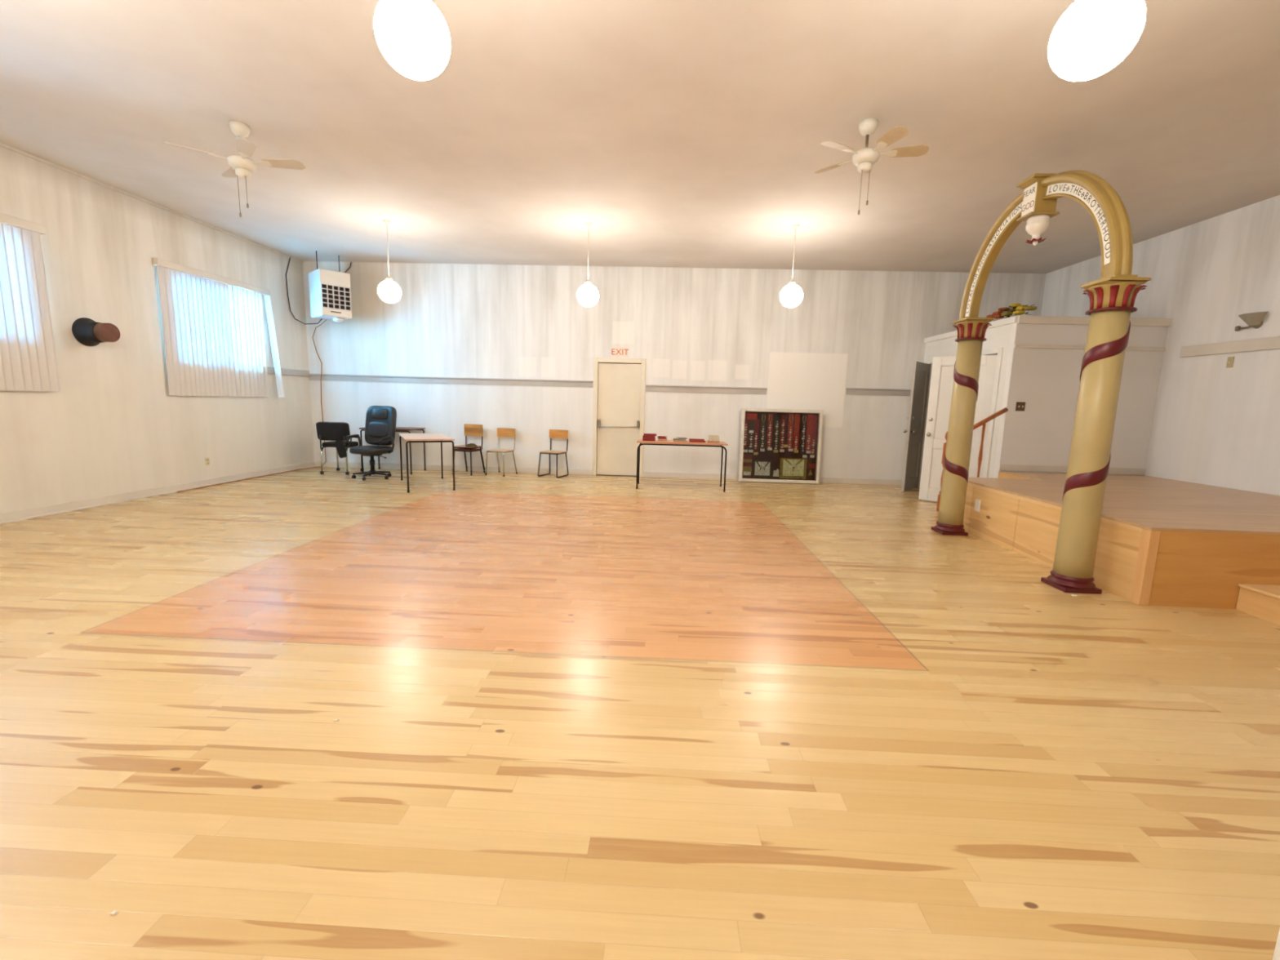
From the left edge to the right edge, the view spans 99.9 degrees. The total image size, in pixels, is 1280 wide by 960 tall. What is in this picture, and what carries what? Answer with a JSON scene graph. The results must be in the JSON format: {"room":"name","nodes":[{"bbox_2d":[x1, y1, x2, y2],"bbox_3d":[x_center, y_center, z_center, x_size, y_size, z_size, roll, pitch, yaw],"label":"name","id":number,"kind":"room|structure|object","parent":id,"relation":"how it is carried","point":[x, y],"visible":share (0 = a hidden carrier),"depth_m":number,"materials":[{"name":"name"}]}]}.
{"room":"community hall","nodes":[
{"label":"community hall","id":0,"kind":"room"},
{"bbox_2d":[0,146,314,513],"bbox_3d":[-6.423,-1.043,2.647,0.150,3.670,14.484,2,8,2],"label":"wall","id":1,"kind":"structure","parent":0,"point":[113,425],"depth_m":6.44,"materials":[{"name":"paint"}]},
{"bbox_2d":[0,213,60,391],"bbox_3d":[-6.218,-1.621,4.522,0.078,1.688,2.284,2,8,2],"label":"vertical blinds","id":2,"kind":"object","parent":1,"relation":"attached to","point":[28,360],"visible":1,"depth_m":5.39,"materials":[{"name":"white paint"}]},
{"bbox_2d":[71,317,119,346],"bbox_3d":[-6.056,-1.653,6.020,0.285,0.310,0.310,2,8,2],"label":"stub","id":3,"kind":"object","parent":1,"relation":"attached to","point":[88,332],"visible":1,"depth_m":5.94,"materials":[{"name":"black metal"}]},
{"bbox_2d":[0,142,303,262],"bbox_3d":[-6.287,-2.849,2.457,0.020,0.035,14.334,2,8,2],"label":"trim","id":4,"kind":"structure","parent":1,"relation":"attached to","point":[2,144],"depth_m":6.43,"materials":[{"name":"paint"}]},
{"bbox_2d":[0,461,315,524],"bbox_3d":[-6.377,0.716,2.963,0.030,0.100,14.314,2,8,2],"label":"baseboard","id":5,"kind":"structure","parent":1,"relation":"attached to","point":[11,517],"depth_m":6.54,"materials":[{"name":"white paint"}]},
{"bbox_2d":[204,457,209,465],"bbox_3d":[-6.174,-0.263,7.676,0.012,0.110,0.070,2,8,2],"label":"wall outlet","id":6,"kind":"object","parent":1,"relation":"attached to","point":[206,460],"visible":1,"depth_m":7.67,"materials":[{"name":"beige plastic"}]},
{"bbox_2d":[151,257,284,397],"bbox_3d":[-6.016,-2.083,7.845,0.196,1.715,1.964,2,8,2],"label":"vertical blinds","id":7,"kind":"object","parent":1,"relation":"attached to","point":[213,325],"visible":1,"depth_m":7.67,"materials":[{"name":"white paint"}]},
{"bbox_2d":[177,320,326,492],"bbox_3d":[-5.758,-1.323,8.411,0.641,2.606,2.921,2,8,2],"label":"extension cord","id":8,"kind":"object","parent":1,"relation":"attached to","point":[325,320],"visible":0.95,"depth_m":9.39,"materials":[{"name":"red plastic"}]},
{"bbox_2d":[263,366,309,376],"bbox_3d":[-6.048,-1.850,9.183,0.045,0.105,1.174,2,8,2],"label":"trim","id":9,"kind":"structure","parent":1,"relation":"attached to","point":[270,370],"depth_m":9.26,"materials":[{"name":"grey paint"}]},
{"bbox_2d":[285,257,322,324],"bbox_3d":[-5.721,-3.236,9.130,0.664,1.147,0.151,4,9,18],"label":"power cable","id":10,"kind":"object","parent":1,"relation":"attached to","point":[290,257],"visible":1,"depth_m":9.19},
{"bbox_2d":[0,466,1279,959],"bbox_3d":[0.020,1.019,2.741,13.145,0.100,14.634,2,8,2],"label":"floor","id":11,"kind":"structure","parent":0,"point":[580,717],"depth_m":2.19,"materials":[{"name":"brown wood"}]},
{"bbox_2d":[109,911,119,915],"bbox_3d":[-1.365,1.123,1.395,0.017,0.006,0.010,3,8,9],"label":"scrap","id":12,"kind":"object","parent":11,"relation":"on","point":[113,913],"visible":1,"depth_m":1.39,"materials":[{"name":"white paper"}]},
{"bbox_2d":[315,422,364,475],"bbox_3d":[-5.141,-0.562,9.283,0.581,0.886,0.552,2,8,0],"label":"chair","id":13,"kind":"object","parent":11,"relation":"on","point":[335,432],"visible":0.91,"depth_m":9.02,"materials":[{"name":"black fabric"}]},
{"bbox_2d":[346,405,396,480],"bbox_3d":[-4.363,-0.617,8.776,0.696,1.179,0.693,3,8,12],"label":"office chair","id":14,"kind":"object","parent":11,"relation":"on","point":[380,420],"visible":1,"depth_m":8.85,"materials":[{"name":"black leather"}]},
{"bbox_2d":[359,426,426,474],"bbox_3d":[-4.390,-0.537,9.591,0.900,0.787,0.590,2,8,2],"label":"work table","id":15,"kind":"object","parent":11,"relation":"on","point":[397,428],"visible":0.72,"depth_m":9.35,"materials":[{"name":"brown laminate"}]},
{"bbox_2d":[398,433,455,493],"bbox_3d":[-3.280,-0.297,8.240,0.660,0.757,1.280,-3,9,-27],"label":"work table","id":16,"kind":"object","parent":11,"relation":"on","point":[410,437],"visible":1,"depth_m":7.84,"materials":[{"name":"laminate"}]},
{"bbox_2d":[452,426,484,475],"bbox_3d":[-3.070,-0.524,9.631,0.399,0.820,0.439,4,9,16],"label":"chair","id":17,"kind":"object","parent":11,"relation":"on","point":[474,433],"visible":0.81,"depth_m":9.75,"materials":[{"name":"brown wood"}]},
{"bbox_2d":[452,423,484,472],"bbox_3d":[-3.069,-0.579,9.623,0.399,0.820,0.439,4,9,16],"label":"chair","id":18,"kind":"object","parent":17,"relation":"on","point":[478,426],"visible":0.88,"depth_m":9.70,"materials":[{"name":"brown wood"}]},
{"bbox_2d":[465,443,477,446],"bbox_3d":[-2.961,-0.617,9.453,0.200,0.055,0.160,-2,9,-20],"label":"folded cloth","id":19,"kind":"object","parent":18,"relation":"on","point":[469,444],"visible":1,"depth_m":9.41,"materials":[{"name":"beige fabric"}]},
{"bbox_2d":[484,427,517,476],"bbox_3d":[-2.479,-0.505,9.608,0.399,0.820,0.439,4,9,19],"label":"chair","id":20,"kind":"object","parent":11,"relation":"on","point":[501,432],"visible":1,"depth_m":9.69,"materials":[{"name":"brown wood"}]},
{"bbox_2d":[537,429,568,478],"bbox_3d":[-1.536,-0.475,9.564,0.392,0.818,0.442,5,9,20],"label":"chair","id":21,"kind":"object","parent":11,"relation":"on","point":[553,433],"visible":1,"depth_m":9.66,"materials":[{"name":"brown wood"}]},
{"bbox_2d":[635,439,728,491],"bbox_3d":[0.656,-0.247,8.652,1.410,0.747,0.570,2,8,2],"label":"work table","id":22,"kind":"object","parent":11,"relation":"on","point":[669,442],"visible":1,"depth_m":8.36,"materials":[{"name":"black metal"}]},
{"bbox_2d":[642,438,655,440],"bbox_3d":[0.141,-0.652,8.596,0.200,0.042,0.150,1,8,-1],"label":"book","id":23,"kind":"object","parent":22,"relation":"on","point":[643,439],"visible":0.88,"depth_m":8.52,"materials":[{"name":"paper"}]},
{"bbox_2d":[642,435,655,438],"bbox_3d":[0.147,-0.691,8.590,0.195,0.038,0.140,2,8,4],"label":"book","id":24,"kind":"object","parent":23,"relation":"on","point":[643,436],"visible":0.93,"depth_m":8.52,"materials":[{"name":"paper"}]},
{"bbox_2d":[643,433,656,435],"bbox_3d":[0.158,-0.724,8.585,0.200,0.028,0.140,1,8,-3],"label":"book","id":25,"kind":"object","parent":24,"relation":"on","point":[644,434],"visible":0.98,"depth_m":8.52,"materials":[{"name":"paper"}]},
{"bbox_2d":[688,440,705,442],"bbox_3d":[0.909,-0.617,8.548,0.250,0.026,0.150,2,8,0],"label":"book","id":26,"kind":"object","parent":22,"relation":"on","point":[689,441],"visible":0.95,"depth_m":8.47,"materials":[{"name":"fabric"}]},
{"bbox_2d":[688,438,704,440],"bbox_3d":[0.900,-0.641,8.545,0.240,0.022,0.150,2,8,5],"label":"book","id":27,"kind":"object","parent":26,"relation":"on","point":[690,439],"visible":1,"depth_m":8.47,"materials":[{"name":"paper"}]},
{"bbox_2d":[706,440,719,443],"bbox_3d":[1.167,-0.613,8.558,0.180,0.030,0.140,2,8,1],"label":"book","id":28,"kind":"object","parent":22,"relation":"on","point":[717,442],"visible":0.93,"depth_m":8.49,"materials":[{"name":"paper"}]},
{"bbox_2d":[737,408,822,484],"bbox_3d":[2.471,-0.600,9.478,1.400,1.293,0.167,2,8,2],"label":"display case","id":29,"kind":"object","parent":11,"relation":"on","point":[766,455],"depth_m":9.50,"materials":[{"name":"wood"}]},
{"bbox_2d":[742,453,752,477],"bbox_3d":[1.901,-0.252,9.544,0.168,0.407,0.031,2,8,2],"label":"medal ribbon","id":30,"kind":"object","parent":29,"relation":"in","point":[747,459],"visible":1,"depth_m":9.54,"materials":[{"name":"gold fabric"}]},
{"bbox_2d":[743,413,759,450],"bbox_3d":[1.960,-0.852,9.488,0.273,0.660,0.050,2,8,2],"label":"medal ribbons","id":31,"kind":"object","parent":29,"relation":"in","point":[756,421],"depth_m":9.49,"materials":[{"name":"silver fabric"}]},
{"bbox_2d":[746,413,757,419],"bbox_3d":[1.970,-1.116,9.455,0.181,0.106,0.015,2,8,2],"label":"silk patch","id":32,"kind":"object","parent":29,"relation":"in","point":[749,416],"visible":1,"depth_m":9.45,"materials":[{"name":"red fabric"}]},
{"bbox_2d":[760,413,766,448],"bbox_3d":[2.170,-0.857,9.478,0.086,0.636,0.049,2,8,2],"label":"medal ribbon","id":33,"kind":"object","parent":29,"relation":"in","point":[763,417],"depth_m":9.48,"materials":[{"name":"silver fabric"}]},
{"bbox_2d":[766,413,773,448],"bbox_3d":[2.288,-0.860,9.474,0.086,0.625,0.048,2,8,2],"label":"medal ribbon","id":34,"kind":"object","parent":29,"relation":"in","point":[770,423],"depth_m":9.47,"materials":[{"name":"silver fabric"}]},
{"bbox_2d":[773,468,778,476],"bbox_3d":[2.413,-0.132,9.530,0.103,0.142,0.013,2,8,2],"label":"rosette","id":35,"kind":"object","parent":29,"relation":"attached to","point":[775,473],"visible":1,"depth_m":9.53,"materials":[{"name":"white fabric"}]},
{"bbox_2d":[773,413,786,451],"bbox_3d":[2.463,-0.836,9.468,0.193,0.660,0.051,2,8,2],"label":"medal ribbons","id":36,"kind":"object","parent":29,"relation":"in","point":[777,416],"depth_m":9.47,"materials":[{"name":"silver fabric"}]},
{"bbox_2d":[786,413,799,451],"bbox_3d":[2.702,-0.829,9.459,0.193,0.660,0.051,2,8,2],"label":"medal ribbons","id":37,"kind":"object","parent":29,"relation":"in","point":[797,422],"depth_m":9.46,"materials":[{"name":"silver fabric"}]},
{"bbox_2d":[800,413,817,454],"bbox_3d":[2.967,-0.796,9.450,0.267,0.707,0.053,2,8,2],"label":"medal ribbons","id":38,"kind":"object","parent":29,"relation":"in","point":[804,417],"depth_m":9.45,"materials":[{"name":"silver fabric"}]},
{"bbox_2d":[808,463,814,475],"bbox_3d":[3.030,-0.183,9.501,0.110,0.212,0.020,2,8,2],"label":"medal","id":39,"kind":"object","parent":29,"relation":"in","point":[810,465],"visible":1,"depth_m":9.50,"materials":[{"name":"gold metal"}]},
{"bbox_2d":[936,407,1008,511],"bbox_3d":[4.424,-0.266,7.163,0.760,1.409,0.090,2,8,2],"label":"stair railing","id":40,"kind":"object","parent":11,"relation":"on","point":[983,422],"visible":0.35,"depth_m":7.12,"materials":[{"name":"orange wood"}]},
{"bbox_2d":[931,169,1151,594],"bbox_3d":[3.456,-0.939,4.871,0.350,3.345,2.173,2,8,2],"label":"archway","id":41,"kind":"object","parent":11,"relation":"on","point":[1112,296],"visible":1,"depth_m":4.07,"materials":[{"name":"beige paint"}]},
{"bbox_2d":[963,471,1279,608],"bbox_3d":[5.113,0.420,5.468,2.916,0.571,3.448,2,8,2],"label":"stage","id":42,"kind":"object","parent":11,"relation":"on","point":[1165,542],"visible":0.82,"depth_m":4.16,"materials":[{"name":"brown wood"}]},
{"bbox_2d":[1235,583,1279,625],"bbox_3d":[4.758,0.841,3.164,1.085,0.380,1.265,2,8,2],"label":"steps","id":43,"kind":"structure","parent":11,"relation":"on","point":[1260,601],"depth_m":3.69,"materials":[{"name":"brown wood"}]},
{"bbox_2d":[0,0,1279,273],"bbox_3d":[0.119,-2.711,2.201,13.145,0.100,14.634,2,8,2],"label":"ceiling","id":44,"kind":"structure","parent":0,"point":[686,133],"depth_m":4.49,"materials":[{"name":"paint"}]},
{"bbox_2d":[162,120,305,217],"bbox_3d":[-3.482,-2.734,4.759,0.955,0.775,0.783,2,8,2],"label":"ceiling fan","id":45,"kind":"object","parent":44,"relation":"hanging from","point":[242,166],"visible":1,"depth_m":4.73,"materials":[{"name":"white metal"}]},
{"bbox_2d":[308,250,351,322],"bbox_3d":[-5.205,-3.226,9.024,0.570,1.113,0.460,9,11,42],"label":"heater","id":46,"kind":"object","parent":44,"relation":"hanging from","point":[330,291],"visible":1,"depth_m":8.87,"materials":[{"name":"metal"}]},
{"bbox_2d":[320,283,351,311],"bbox_3d":[-5.009,-3.013,8.869,0.026,0.382,0.448,9,11,42],"label":"grille","id":47,"kind":"object","parent":46,"relation":"attached to","point":[333,296],"depth_m":8.86,"materials":[{"name":"metal"}]},
{"bbox_2d":[333,317,344,322],"bbox_3d":[-5.102,-2.702,9.101,0.180,0.060,0.180,9,11,42],"label":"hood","id":48,"kind":"object","parent":46,"relation":"attached to","point":[335,319],"depth_m":9.05,"materials":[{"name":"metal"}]},
{"bbox_2d":[377,219,401,303],"bbox_3d":[-3.419,-2.955,7.307,0.296,1.063,0.296,2,8,2],"label":"pendant lamp","id":49,"kind":"object","parent":44,"relation":"hanging from","point":[388,291],"visible":1,"depth_m":7.26,"materials":[{"name":"white glass"}]},
{"bbox_2d":[373,0,450,79],"bbox_3d":[-0.937,-2.190,2.193,0.296,0.983,0.296,2,8,2],"label":"pendant lamp","id":50,"kind":"object","parent":44,"relation":"hanging from","point":[413,36],"visible":1,"depth_m":2.16,"materials":[{"name":"white glass"}]},
{"bbox_2d":[577,222,599,306],"bbox_3d":[-0.693,-2.868,7.202,0.296,1.063,0.296,2,8,2],"label":"pendant lamp","id":51,"kind":"object","parent":44,"relation":"hanging from","point":[588,295],"visible":1,"depth_m":7.16,"materials":[{"name":"white glass"}]},
{"bbox_2d":[779,224,803,307],"bbox_3d":[2.007,-2.791,7.046,0.296,1.028,0.296,2,8,2],"label":"pendant lamp","id":52,"kind":"object","parent":44,"relation":"hanging from","point":[791,295],"visible":1,"depth_m":7.00,"materials":[{"name":"white glass"}]},
{"bbox_2d":[813,117,928,214],"bbox_3d":[1.803,-2.563,4.370,0.909,0.725,0.608,7,10,33],"label":"ceiling fan","id":53,"kind":"object","parent":44,"relation":"hanging from","point":[864,158],"visible":1,"depth_m":4.37,"materials":[{"name":"white metal"}]},
{"bbox_2d":[1048,0,1146,80],"bbox_3d":[1.801,-2.097,2.069,0.296,0.988,0.296,2,8,2],"label":"pendant lamp","id":54,"kind":"object","parent":44,"relation":"hanging from","point":[1091,37],"visible":1,"depth_m":2.05,"materials":[{"name":"white glass"}]},
{"bbox_2d":[302,261,1046,479],"bbox_3d":[0.378,-1.874,9.633,13.145,3.670,0.150,2,8,2],"label":"wall","id":55,"kind":"structure","parent":0,"point":[691,326],"depth_m":9.52,"materials":[{"name":"paint"}]},
{"bbox_2d":[308,373,593,387],"bbox_3d":[-3.444,-1.796,9.705,5.210,0.115,0.055,2,8,2],"label":"trim","id":56,"kind":"structure","parent":55,"relation":"attached to","point":[493,381],"depth_m":9.70,"materials":[{"name":"grey paint"}]},
{"bbox_2d":[315,461,902,484],"bbox_3d":[-0.606,-0.126,9.842,10.975,0.100,0.018,2,8,2],"label":"baseboard","id":57,"kind":"structure","parent":55,"relation":"attached to","point":[341,464],"depth_m":9.87,"materials":[{"name":"white paint"}]},
{"bbox_2d":[592,357,645,476],"bbox_3d":[-0.381,-1.121,9.728,0.920,2.115,0.221,2,8,2],"label":"door","id":58,"kind":"structure","parent":55,"relation":"in","point":[619,400],"depth_m":9.73,"materials":[{"name":"beige paint"}]},
{"bbox_2d":[611,346,628,355],"bbox_3d":[-0.352,-2.271,9.524,0.300,0.150,0.012,2,8,2],"label":"exit sign","id":59,"kind":"object","parent":55,"relation":"attached to","point":[615,351],"visible":1,"depth_m":9.52,"materials":[{"name":"white plastic"}]},
{"bbox_2d":[645,384,767,394],"bbox_3d":[1.171,-1.603,9.534,2.135,0.115,0.055,2,8,2],"label":"trim","id":60,"kind":"structure","parent":55,"relation":"attached to","point":[650,388],"depth_m":9.53,"materials":[{"name":"grey paint"}]},
{"bbox_2d":[845,387,911,395],"bbox_3d":[4.261,-1.539,9.411,1.290,0.115,0.055,2,8,2],"label":"trim","id":61,"kind":"structure","parent":55,"relation":"attached to","point":[855,391],"depth_m":9.42,"materials":[{"name":"grey paint"}]},
{"bbox_2d":[918,323,1012,487],"bbox_3d":[4.907,-1.002,8.313,0.100,2.560,2.324,2,8,2],"label":"wall","id":62,"kind":"structure","parent":0,"point":[998,336],"depth_m":7.35,"materials":[{"name":"white paint"}]},
{"bbox_2d":[901,360,930,491],"bbox_3d":[4.603,-0.884,8.966,0.180,2.100,0.725,9,11,43],"label":"door","id":63,"kind":"structure","parent":62,"relation":"in","point":[921,371],"depth_m":8.91,"materials":[{"name":"grey paint"}]},
{"bbox_2d":[918,355,997,502],"bbox_3d":[4.530,-0.703,7.700,0.794,2.100,0.180,9,11,41],"label":"door","id":64,"kind":"structure","parent":62,"relation":"in","point":[941,384],"depth_m":7.77,"materials":[{"name":"white paint"}]},
{"bbox_2d":[924,315,1017,477],"bbox_3d":[4.840,-1.002,8.265,0.030,2.572,2.424,2,8,2],"label":"trim","id":65,"kind":"structure","parent":62,"relation":"attached to","point":[1003,322],"depth_m":7.33,"materials":[{"name":"white paint"}]},
{"bbox_2d":[993,316,1168,479],"bbox_3d":[5.740,-0.801,7.080,1.870,2.560,0.100,2,8,2],"label":"wall","id":66,"kind":"structure","parent":0,"point":[1047,380],"depth_m":6.99,"materials":[{"name":"paint"}]},
{"bbox_2d":[1015,401,1025,411],"bbox_3d":[4.979,-0.961,7.030,0.116,0.116,0.018,2,8,2],"label":"wall switch","id":67,"kind":"object","parent":66,"relation":"attached to","point":[1020,406],"visible":1,"depth_m":7.03,"materials":[{"name":"beige plastic"}]},
{"bbox_2d":[999,464,1146,475],"bbox_3d":[5.720,-0.137,7.118,1.870,0.086,0.015,2,8,2],"label":"baseboard","id":68,"kind":"structure","parent":66,"relation":"attached to","point":[1130,471],"depth_m":7.12,"materials":[{"name":"white paint"}]},
{"bbox_2d":[1013,315,1171,351],"bbox_3d":[5.765,-1.871,6.857,1.870,0.402,0.035,2,8,2],"label":"trim","id":69,"kind":"structure","parent":66,"relation":"attached to","point":[1147,322],"depth_m":6.84,"materials":[{"name":"white paint"}]},
{"bbox_2d":[1040,195,1279,495],"bbox_3d":[6.556,-0.627,2.148,0.150,3.670,14.484,2,8,2],"label":"wall","id":70,"kind":"structure","parent":0,"point":[1214,424],"depth_m":6.25,"materials":[{"name":"paint"}]},
{"bbox_2d":[1179,336,1279,357],"bbox_3d":[6.534,-1.145,3.624,0.040,0.130,6.050,2,8,2],"label":"trim","id":71,"kind":"structure","parent":70,"relation":"attached to","point":[1267,343],"depth_m":6.01,"materials":[{"name":"white paint"}]},
{"bbox_2d":[1226,356,1234,368],"bbox_3d":[6.643,-1.327,6.056,0.020,0.120,0.070,2,8,2],"label":"wall switch","id":72,"kind":"object","parent":70,"relation":"attached to","point":[1230,360],"visible":1,"depth_m":6.05,"materials":[{"name":"beige plastic"}]},
{"bbox_2d":[1234,311,1267,331],"bbox_3d":[6.581,-1.712,5.816,0.150,0.159,0.333,2,8,2],"label":"wall sconce","id":73,"kind":"object","parent":70,"relation":"attached to","point":[1255,320],"visible":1,"depth_m":5.76,"materials":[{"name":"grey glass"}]},
{"bbox_2d":[1272,928,1279,959],"bbox_3d":[1.434,-0.549,0.671,0.262,3.670,0.365,2,8,2],"label":"wall","id":74,"kind":"structure","parent":0,"point":[1277,952],"depth_m":1.07,"materials":[{"name":"white paint"}]},
{"bbox_3d":[5.874,-2.208,8.098,1.770,0.060,2.324,2,8,2],"label":"ceiling","id":75,"kind":"structure","parent":0,"visible":0},
{"bbox_2d":[986,302,1037,319],"bbox_3d":[5.023,-2.257,7.238,0.369,0.208,0.704,2,8,2],"label":"artificial flowers","id":76,"kind":"object","parent":75,"relation":"on","point":[1017,308],"visible":0.93,"depth_m":7.17,"materials":[{"name":"multicoloured plastic"}]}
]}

